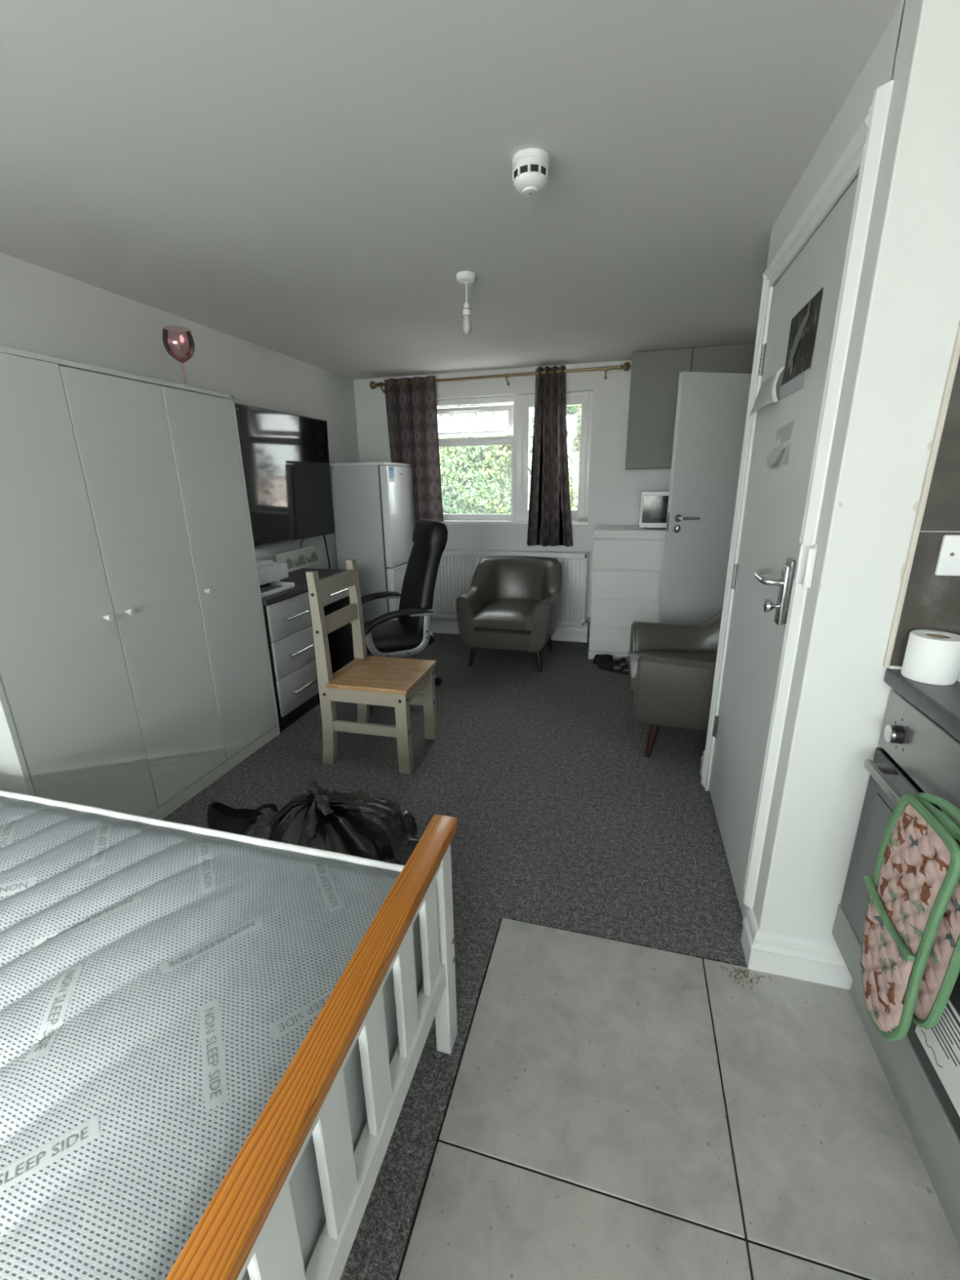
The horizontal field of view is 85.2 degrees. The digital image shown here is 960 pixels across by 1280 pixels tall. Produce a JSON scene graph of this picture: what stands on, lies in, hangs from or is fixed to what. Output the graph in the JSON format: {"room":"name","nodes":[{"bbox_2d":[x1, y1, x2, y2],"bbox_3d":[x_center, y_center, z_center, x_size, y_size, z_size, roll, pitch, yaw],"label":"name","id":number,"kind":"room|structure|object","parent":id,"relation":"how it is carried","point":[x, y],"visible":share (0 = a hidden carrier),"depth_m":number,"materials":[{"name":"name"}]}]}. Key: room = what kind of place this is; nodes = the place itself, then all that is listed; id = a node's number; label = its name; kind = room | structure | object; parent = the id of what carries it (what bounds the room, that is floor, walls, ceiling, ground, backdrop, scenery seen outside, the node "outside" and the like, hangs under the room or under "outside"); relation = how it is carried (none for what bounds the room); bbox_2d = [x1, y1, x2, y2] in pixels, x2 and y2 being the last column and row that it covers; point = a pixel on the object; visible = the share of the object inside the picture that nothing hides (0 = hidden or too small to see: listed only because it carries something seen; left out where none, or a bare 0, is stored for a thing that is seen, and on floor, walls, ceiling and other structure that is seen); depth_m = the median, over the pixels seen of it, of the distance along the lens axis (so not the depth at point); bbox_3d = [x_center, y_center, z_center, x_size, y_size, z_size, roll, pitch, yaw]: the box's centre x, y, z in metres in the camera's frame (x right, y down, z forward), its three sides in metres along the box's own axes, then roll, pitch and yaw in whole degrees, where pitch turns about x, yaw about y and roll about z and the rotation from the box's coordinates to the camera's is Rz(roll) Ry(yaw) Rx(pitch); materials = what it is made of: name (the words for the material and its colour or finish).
{"room":"studio apartment","nodes":[
{"label":"studio apartment","id":0,"kind":"room"},
{"bbox_2d":[0,252,359,568],"bbox_3d":[-2.007,-0.204,1.689,0.100,2.235,7.180,4,17,15],"label":"wall","id":1,"kind":"structure","parent":0,"point":[43,311],"depth_m":2.66,"materials":[{"name":"paint"}]},
{"bbox_2d":[323,534,330,568],"bbox_3d":[-1.233,-0.441,4.281,0.024,0.840,0.113,-2,17,-2],"label":"cable","id":2,"kind":"object","parent":1,"relation":"attached to","point":[323,535],"visible":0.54,"depth_m":4.23,"materials":[{"name":"black plastic"}]},
{"bbox_3d":[-1.435,-1.025,3.410,0.024,0.350,0.280,4,17,15],"label":"tv bracket","id":3,"kind":"object","parent":1,"relation":"attached to","visible":0},
{"bbox_2d":[234,403,333,549],"bbox_3d":[-1.375,-1.043,3.393,0.075,0.847,1.470,4,17,15],"label":"television","id":4,"kind":"object","parent":3,"relation":"attached to","point":[285,456],"visible":0.44,"depth_m":3.52,"materials":[{"name":"black plastic"}]},
{"bbox_2d":[0,0,902,379],"bbox_3d":[-0.244,-1.205,0.880,3.790,0.100,7.180,4,17,15],"label":"ceiling","id":5,"kind":"structure","parent":0,"point":[313,182],"depth_m":1.43,"materials":[{"name":"paint"}]},
{"bbox_2d":[456,271,475,334],"bbox_3d":[-0.059,-1.458,2.273,0.082,0.230,0.082,4,17,15],"label":"pendant lamp","id":6,"kind":"object","parent":5,"relation":"hanging from","point":[465,277],"visible":1,"depth_m":2.26,"materials":[{"name":"white plastic"}]},
{"bbox_2d":[511,147,549,196],"bbox_3d":[0.140,-1.290,1.455,0.102,0.082,0.102,4,17,15],"label":"smoke detector","id":7,"kind":"object","parent":5,"relation":"attached to","point":[530,166],"visible":1,"depth_m":1.42,"materials":[{"name":"white plastic"}]},
{"bbox_2d":[513,168,517,178],"bbox_3d":[0.100,-1.283,1.436,0.004,0.015,0.021,-9,19,-25],"label":"vent","id":8,"kind":"object","parent":7,"relation":"attached to","point":[515,170],"depth_m":1.44,"materials":[{"name":"black plastic"}]},
{"bbox_2d":[520,164,527,173],"bbox_3d":[0.119,-1.277,1.416,0.021,0.015,0.004,8,19,26],"label":"vent","id":9,"kind":"object","parent":7,"relation":"attached to","point":[523,168],"depth_m":1.42,"materials":[{"name":"black plastic"}]},
{"bbox_2d":[530,164,538,172],"bbox_3d":[0.147,-1.276,1.412,0.021,0.015,0.004,-3,17,-8],"label":"vent","id":10,"kind":"object","parent":7,"relation":"attached to","point":[534,167],"depth_m":1.41,"materials":[{"name":"black plastic"}]},
{"bbox_2d":[541,165,546,175],"bbox_3d":[0.172,-1.280,1.424,0.021,0.015,0.004,-17,23,-42],"label":"vent","id":11,"kind":"object","parent":7,"relation":"attached to","point":[543,167],"depth_m":1.42,"materials":[{"name":"black plastic"}]},
{"bbox_2d":[353,360,671,627],"bbox_3d":[0.620,-1.084,4.456,3.450,2.235,0.200,4,17,15],"label":"wall","id":12,"kind":"structure","parent":0,"point":[615,491],"depth_m":4.21,"materials":[{"name":"paint"}]},
{"bbox_2d":[368,361,631,393],"bbox_3d":[0.095,-2.072,4.140,2.115,0.100,0.096,4,17,15],"label":"curtain rod","id":13,"kind":"object","parent":12,"relation":"attached to","point":[626,366],"visible":1,"depth_m":4.08,"materials":[{"name":"gold metal"}]},
{"bbox_2d":[383,375,444,524],"bbox_3d":[-0.562,-1.508,4.476,0.490,1.350,0.063,4,17,15],"label":"curtain","id":14,"kind":"object","parent":13,"relation":"hanging from","point":[411,408],"visible":0.77,"depth_m":4.42,"materials":[{"name":"fabric"}]},
{"bbox_2d":[526,364,573,546],"bbox_3d":[0.564,-1.432,4.159,0.389,1.356,0.106,4,17,15],"label":"curtain","id":15,"kind":"object","parent":13,"relation":"hanging from","point":[549,520],"visible":1,"depth_m":4.20,"materials":[{"name":"fabric"}]},
{"bbox_2d":[430,618,590,642],"bbox_3d":[0.558,-0.068,4.668,3.349,0.131,0.018,4,17,15],"label":"baseboard","id":16,"kind":"structure","parent":12,"relation":"attached to","point":[568,633],"depth_m":4.63,"materials":[{"name":"white wood"}]},
{"bbox_2d":[431,549,590,644],"bbox_3d":[0.227,-0.390,4.612,1.488,0.788,0.108,4,17,15],"label":"radiator","id":17,"kind":"object","parent":12,"relation":"attached to","point":[457,567],"visible":0.44,"depth_m":4.49,"materials":[{"name":"metal"}]},
{"bbox_2d":[444,549,588,554],"bbox_3d":[0.199,-0.763,4.502,1.443,0.008,0.082,4,17,15],"label":"grille","id":18,"kind":"object","parent":17,"relation":"attached to","point":[446,551],"depth_m":4.47,"materials":[{"name":"white metal"}]},
{"bbox_2d":[436,391,593,524],"bbox_3d":[0.217,-1.510,4.430,1.452,1.023,0.239,4,17,15],"label":"window","id":19,"kind":"structure","parent":12,"relation":"in","point":[518,412],"depth_m":4.37,"materials":[{"name":"plastic"}]},
{"bbox_2d":[448,407,479,412],"bbox_3d":[-0.132,-1.935,4.383,0.270,0.023,0.034,4,17,15],"label":"vent","id":20,"kind":"object","parent":19,"relation":"attached to","point":[450,409],"depth_m":4.38,"materials":[{"name":"plastic"}]},
{"bbox_2d":[574,517,588,521],"bbox_3d":[0.850,-0.998,4.323,0.139,0.029,0.069,4,17,15],"label":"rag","id":21,"kind":"object","parent":19,"relation":"on","point":[580,519],"visible":1,"depth_m":4.30,"materials":[{"name":"fabric"}]},
{"bbox_2d":[625,347,692,469],"bbox_3d":[1.294,-1.663,3.826,0.393,0.771,0.280,4,17,15],"label":"upper cabinet","id":22,"kind":"object","parent":12,"relation":"attached to","point":[655,375],"visible":0.77,"depth_m":3.70,"materials":[{"name":"grey wood"}]},
{"bbox_2d":[690,343,755,373],"bbox_3d":[1.677,-1.639,3.724,0.396,0.771,0.280,4,17,15],"label":"upper cabinet","id":23,"kind":"object","parent":12,"relation":"attached to","point":[735,358],"visible":0.23,"depth_m":3.51,"materials":[{"name":"grey wood"}]},
{"bbox_2d":[161,632,959,1279],"bbox_3d":[-0.210,1.019,1.555,3.790,0.121,7.180,4,17,15],"label":"floor","id":24,"kind":"structure","parent":0,"point":[617,1095],"depth_m":1.31,"materials":[{"name":"carpet"}]},
{"bbox_2d":[0,345,279,819],"bbox_3d":[-1.536,-0.147,2.205,0.513,1.772,1.257,4,17,15],"label":"wardrobe","id":25,"kind":"object","parent":24,"relation":"on","point":[135,671],"visible":0.96,"depth_m":1.99,"materials":[{"name":"white wood"}]},
{"bbox_2d":[162,328,195,385],"bbox_3d":[-1.313,-1.232,2.298,0.124,0.245,0.124,4,17,15],"label":"wine glass","id":26,"kind":"object","parent":25,"relation":"on","point":[181,358],"visible":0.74,"depth_m":2.31,"materials":[{"name":"glass"}]},
{"bbox_2d":[162,328,195,362],"bbox_3d":[-1.314,-1.286,2.281,0.124,0.133,0.124,4,17,15],"label":"bowl","id":27,"kind":"object","parent":26,"relation":"on","point":[181,358],"depth_m":2.31,"materials":[{"name":"pink glass"}]},
{"bbox_2d":[206,802,279,835],"bbox_3d":[-0.913,0.723,2.025,0.289,0.195,0.185,1,17,7],"label":"fabric bag","id":28,"kind":"object","parent":24,"relation":"on","point":[220,816],"visible":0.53,"depth_m":1.98,"materials":[{"name":"black fabric"}]},
{"bbox_2d":[261,568,354,732],"bbox_3d":[-1.225,0.006,3.391,0.519,0.782,0.990,4,17,15],"label":"table","id":29,"kind":"object","parent":24,"relation":"on","point":[286,613],"visible":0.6,"depth_m":3.10,"materials":[{"name":"wood"}]},
{"bbox_2d":[256,559,294,597],"bbox_3d":[-1.320,-0.366,3.011,0.412,0.154,0.400,4,17,15],"label":"printer","id":30,"kind":"object","parent":29,"relation":"on","point":[270,573],"visible":0.36,"depth_m":3.02,"materials":[{"name":"white plastic"}]},
{"bbox_2d":[261,581,294,597],"bbox_3d":[-1.210,-0.287,2.958,0.162,0.030,0.305,4,17,15],"label":"paper tray","id":31,"kind":"object","parent":30,"relation":"on","point":[269,588],"depth_m":3.00,"materials":[{"name":"white plastic"}]},
{"bbox_2d":[273,546,319,572],"bbox_3d":[-1.307,-0.579,3.748,0.050,0.134,0.510,3,17,12],"label":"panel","id":32,"kind":"object","parent":29,"relation":"on","point":[300,558],"visible":0.82,"depth_m":3.74,"materials":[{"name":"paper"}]},
{"bbox_2d":[165,814,457,1279],"bbox_3d":[-1.202,0.730,0.801,1.987,0.900,1.493,4,17,15],"label":"frame","id":33,"kind":"object","parent":24,"relation":"on","point":[249,1223],"visible":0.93,"depth_m":0.77,"materials":[{"name":"white paint"},{"name":"orange pine"}]},
{"bbox_2d":[0,790,422,1279],"bbox_3d":[-1.206,0.778,0.820,1.893,0.288,1.381,4,17,15],"label":"mattress","id":34,"kind":"object","parent":33,"relation":"on","point":[161,980],"visible":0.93,"depth_m":0.87,"materials":[{"name":"grey fabric"}]},
{"bbox_2d":[243,780,419,865],"bbox_3d":[-0.500,0.668,1.741,0.619,0.448,0.562,4,17,15],"label":"bag","id":35,"kind":"object","parent":24,"relation":"on","point":[360,824],"visible":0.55,"depth_m":1.62,"materials":[{"name":"black plastic"}]},
{"bbox_2d":[306,559,436,774],"bbox_3d":[-0.524,0.115,2.654,0.489,0.982,0.436,3,17,14],"label":"dining chair","id":36,"kind":"object","parent":24,"relation":"on","point":[366,680],"visible":1,"depth_m":2.56,"materials":[{"name":"paint"}]},
{"bbox_2d":[329,462,414,622],"bbox_3d":[-0.873,-0.718,4.493,0.496,1.518,0.524,4,17,15],"label":"freezer","id":37,"kind":"object","parent":24,"relation":"on","point":[373,502],"visible":0.62,"depth_m":4.20,"materials":[{"name":"metal"}]},
{"bbox_2d":[344,518,448,714],"bbox_3d":[-0.570,-0.185,3.369,0.698,1.141,0.677,-8,18,-22],"label":"office chair","id":38,"kind":"object","parent":24,"relation":"on","point":[408,635],"visible":0.66,"depth_m":3.20,"materials":[{"name":"black leather"}]},
{"bbox_2d":[456,555,561,671],"bbox_3d":[0.266,-0.230,4.138,0.726,0.763,0.819,4,18,16],"label":"armchair","id":39,"kind":"object","parent":24,"relation":"on","point":[511,602],"visible":1,"depth_m":3.97,"materials":[{"name":"brown leather"}]},
{"bbox_2d":[469,598,539,631],"bbox_3d":[0.245,-0.210,4.069,0.476,0.140,0.670,4,18,16],"label":"seat cushion","id":40,"kind":"object","parent":39,"relation":"on","point":[486,615],"depth_m":3.83,"materials":[{"name":"leather"}]},
{"bbox_2d":[592,654,626,666],"bbox_3d":[0.996,0.153,4.000,0.264,0.082,0.092,12,21,36],"label":"sandal","id":41,"kind":"object","parent":24,"relation":"on","point":[597,658],"visible":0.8,"depth_m":4.00,"materials":[{"name":"black fabric"}]},
{"bbox_2d":[598,658,628,675],"bbox_3d":[1.009,0.189,3.882,0.264,0.082,0.092,15,23,41],"label":"sandal","id":42,"kind":"object","parent":24,"relation":"on","point":[611,665],"visible":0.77,"depth_m":3.87,"materials":[{"name":"black plastic"}]},
{"bbox_2d":[588,524,666,662],"bbox_3d":[1.294,-0.369,4.109,0.802,1.010,0.463,4,17,15],"label":"dresser","id":43,"kind":"object","parent":24,"relation":"on","point":[628,562],"visible":0.5,"depth_m":3.92,"materials":[{"name":"white wood"}]},
{"bbox_2d":[638,490,669,528],"bbox_3d":[1.431,-0.971,3.885,0.460,0.268,0.331,4,17,15],"label":"microwave","id":44,"kind":"object","parent":43,"relation":"on","point":[653,509],"visible":0.34,"depth_m":3.78,"materials":[{"name":"white plastic"}]},
{"bbox_2d":[627,609,722,757],"bbox_3d":[1.216,0.174,2.758,0.819,0.763,0.726,3,17,13],"label":"armchair","id":45,"kind":"object","parent":24,"relation":"on","point":[672,667],"visible":0.59,"depth_m":2.54,"materials":[{"name":"brown leather"}]},
{"bbox_2d":[627,650,716,690],"bbox_3d":[1.143,0.170,2.775,0.670,0.140,0.476,3,17,13],"label":"seat cushion","id":46,"kind":"object","parent":45,"relation":"on","point":[698,655],"depth_m":2.83,"materials":[{"name":"leather"}]},
{"bbox_2d":[831,903,959,1248],"bbox_3d":[1.175,0.938,1.083,0.606,0.271,0.598,4,17,15],"label":"base cabinet","id":47,"kind":"object","parent":24,"relation":"on","point":[936,1141],"visible":0.38,"depth_m":1.04,"materials":[{"name":"grey wood"}]},
{"bbox_3d":[0.999,0.806,0.442,0.636,0.899,0.597,4,17,15],"label":"base cabinet","id":48,"kind":"object","parent":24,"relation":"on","visible":0},
{"bbox_2d":[840,689,959,1139],"bbox_3d":[1.137,0.511,0.963,0.632,0.622,0.597,4,17,15],"label":"oven","id":49,"kind":"object","parent":48,"relation":"in","point":[917,755],"visible":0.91,"depth_m":1.09,"materials":[{"name":"grey metal"}]},
{"bbox_2d":[859,792,959,1041],"bbox_3d":[0.815,0.547,0.993,0.067,0.518,0.251,4,17,15],"label":"oven mitt","id":50,"kind":"object","parent":49,"relation":"hanging from","point":[909,964],"visible":1,"depth_m":0.96,"materials":[{"name":"pink fabric"}]},
{"bbox_2d":[884,668,959,741],"bbox_3d":[1.094,0.277,0.557,0.658,0.038,1.243,4,17,15],"label":"countertop","id":51,"kind":"structure","parent":48,"relation":"on","point":[940,703],"depth_m":1.05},
{"bbox_2d":[901,629,959,684],"bbox_3d":[0.977,0.036,1.127,0.093,0.096,0.093,4,17,15],"label":"paper roll","id":52,"kind":"object","parent":51,"relation":"on","point":[931,656],"visible":1,"depth_m":1.10,"materials":[{"name":"paper"}]},
{"bbox_2d":[956,667,959,681],"bbox_3d":[1.068,0.042,1.102,0.093,0.096,0.093,4,17,15],"label":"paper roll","id":53,"kind":"object","parent":51,"relation":"on","point":[958,673],"visible":0.24,"depth_m":1.11,"materials":[{"name":"paper"}]},
{"bbox_2d":[708,0,905,925],"bbox_3d":[0.982,-0.262,1.730,0.100,2.235,0.985,4,17,15],"label":"wall","id":54,"kind":"structure","parent":0,"point":[878,69],"depth_m":1.26,"materials":[{"name":"paint"}]},
{"bbox_2d":[708,173,858,916],"bbox_3d":[0.940,-0.161,1.733,0.170,2.002,0.780,4,17,15],"label":"door","id":55,"kind":"structure","parent":54,"relation":"in","point":[765,571],"depth_m":1.65,"materials":[{"name":"paint"}]},
{"bbox_2d":[748,366,784,417],"bbox_3d":[0.939,-0.809,1.724,0.037,0.127,0.234,3,17,11],"label":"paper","id":56,"kind":"object","parent":55,"relation":"attached to","point":[766,394],"visible":1,"depth_m":1.69,"materials":[{"name":"white paper"}]},
{"bbox_2d":[766,419,795,468],"bbox_3d":[0.904,-0.591,1.591,0.025,0.127,0.222,4,17,15],"label":"notice","id":57,"kind":"object","parent":55,"relation":"attached to","point":[784,433],"visible":1,"depth_m":1.56,"materials":[{"name":"paper"}]},
{"bbox_2d":[777,287,823,399],"bbox_3d":[0.897,-0.819,1.473,0.005,0.222,0.290,4,17,15],"label":"poster","id":58,"kind":"object","parent":55,"relation":"attached to","point":[803,328],"visible":1,"depth_m":1.45,"materials":[{"name":"black paper"}]},
{"bbox_2d":[701,80,893,908],"bbox_3d":[0.908,-0.197,1.712,0.024,2.084,0.962,4,17,15],"label":"trim","id":59,"kind":"structure","parent":54,"relation":"attached to","point":[862,154],"depth_m":1.30,"materials":[{"name":"paint"}]},
{"bbox_2d":[752,0,959,943],"bbox_3d":[1.235,-0.083,1.128,0.921,2.235,0.116,4,17,15],"label":"wall pillar","id":60,"kind":"structure","parent":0,"point":[891,495],"depth_m":1.11,"materials":[{"name":"paint"}]},
{"bbox_2d":[740,907,853,989],"bbox_3d":[0.921,0.886,1.506,0.278,0.131,0.106,4,17,15],"label":"baseboard","id":61,"kind":"structure","parent":60,"relation":"attached to","point":[814,961],"depth_m":1.47,"materials":[{"name":"white wood"}]},
{"bbox_2d":[934,534,959,576],"bbox_3d":[1.046,-0.175,1.088,0.146,0.086,0.016,4,17,15],"label":"switch plate","id":62,"kind":"object","parent":60,"relation":"attached to","point":[948,559],"visible":1,"depth_m":1.10,"materials":[{"name":"white plastic"}]},
{"bbox_3d":[1.426,-0.366,2.052,0.580,2.235,0.100,4,17,15],"label":"wall","id":63,"kind":"structure","parent":0,"visible":0},
{"bbox_2d":[699,750,705,777],"bbox_3d":[1.346,0.603,2.418,0.598,0.131,0.054,4,17,15],"label":"baseboard","id":64,"kind":"structure","parent":63,"relation":"attached to","point":[703,756],"depth_m":2.49,"materials":[{"name":"white wood"}]},
{"label":"outside","id":65,"kind":"structure","parent":0,"visible":0},
{"bbox_3d":[8.509,-7.559,30.373,80.000,0.300,55.220,4,17,15],"label":"ground","id":66,"kind":"structure","parent":65,"visible":0},
{"bbox_2d":[436,404,509,493],"bbox_3d":[-0.628,-3.946,12.379,3.002,3.830,2.676,-4,17,-11],"label":"tree","id":67,"kind":"object","parent":66,"relation":"on","point":[481,413],"visible":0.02,"depth_m":11.67,"materials":[{"name":"green plant"}]},
{"bbox_2d":[437,403,533,514],"bbox_3d":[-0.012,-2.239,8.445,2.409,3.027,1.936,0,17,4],"label":"window pane","id":68,"kind":"object","parent":66,"relation":"on","point":[479,482],"visible":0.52,"depth_m":7.69,"materials":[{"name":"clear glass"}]},
{"bbox_2d":[528,404,581,505],"bbox_3d":[1.964,-3.790,10.638,2.904,4.436,2.693,4,17,15],"label":"tree","id":69,"kind":"object","parent":66,"relation":"on","point":[571,410],"visible":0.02,"depth_m":10.05,"materials":[{"name":"green plant"}]},
{"bbox_2d":[567,407,581,510],"bbox_3d":[2.332,-2.566,7.947,2.598,3.706,1.950,4,17,15],"label":"tree","id":70,"kind":"object","parent":66,"relation":"on","point":[573,471],"visible":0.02,"depth_m":8.06,"materials":[{"name":"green plant"}]},
{"bbox_3d":[1.940,-0.658,2.987,0.100,2.235,2.060,4,17,15],"label":"wall","id":71,"kind":"structure","parent":0,"visible":0},
{"bbox_2d":[657,371,751,625],"bbox_3d":[1.615,-0.712,3.524,0.772,1.973,0.110,-4,17,-11],"label":"door","id":72,"kind":"structure","parent":71,"relation":"in","point":[711,411],"depth_m":3.42,"materials":[{"name":"paint"}]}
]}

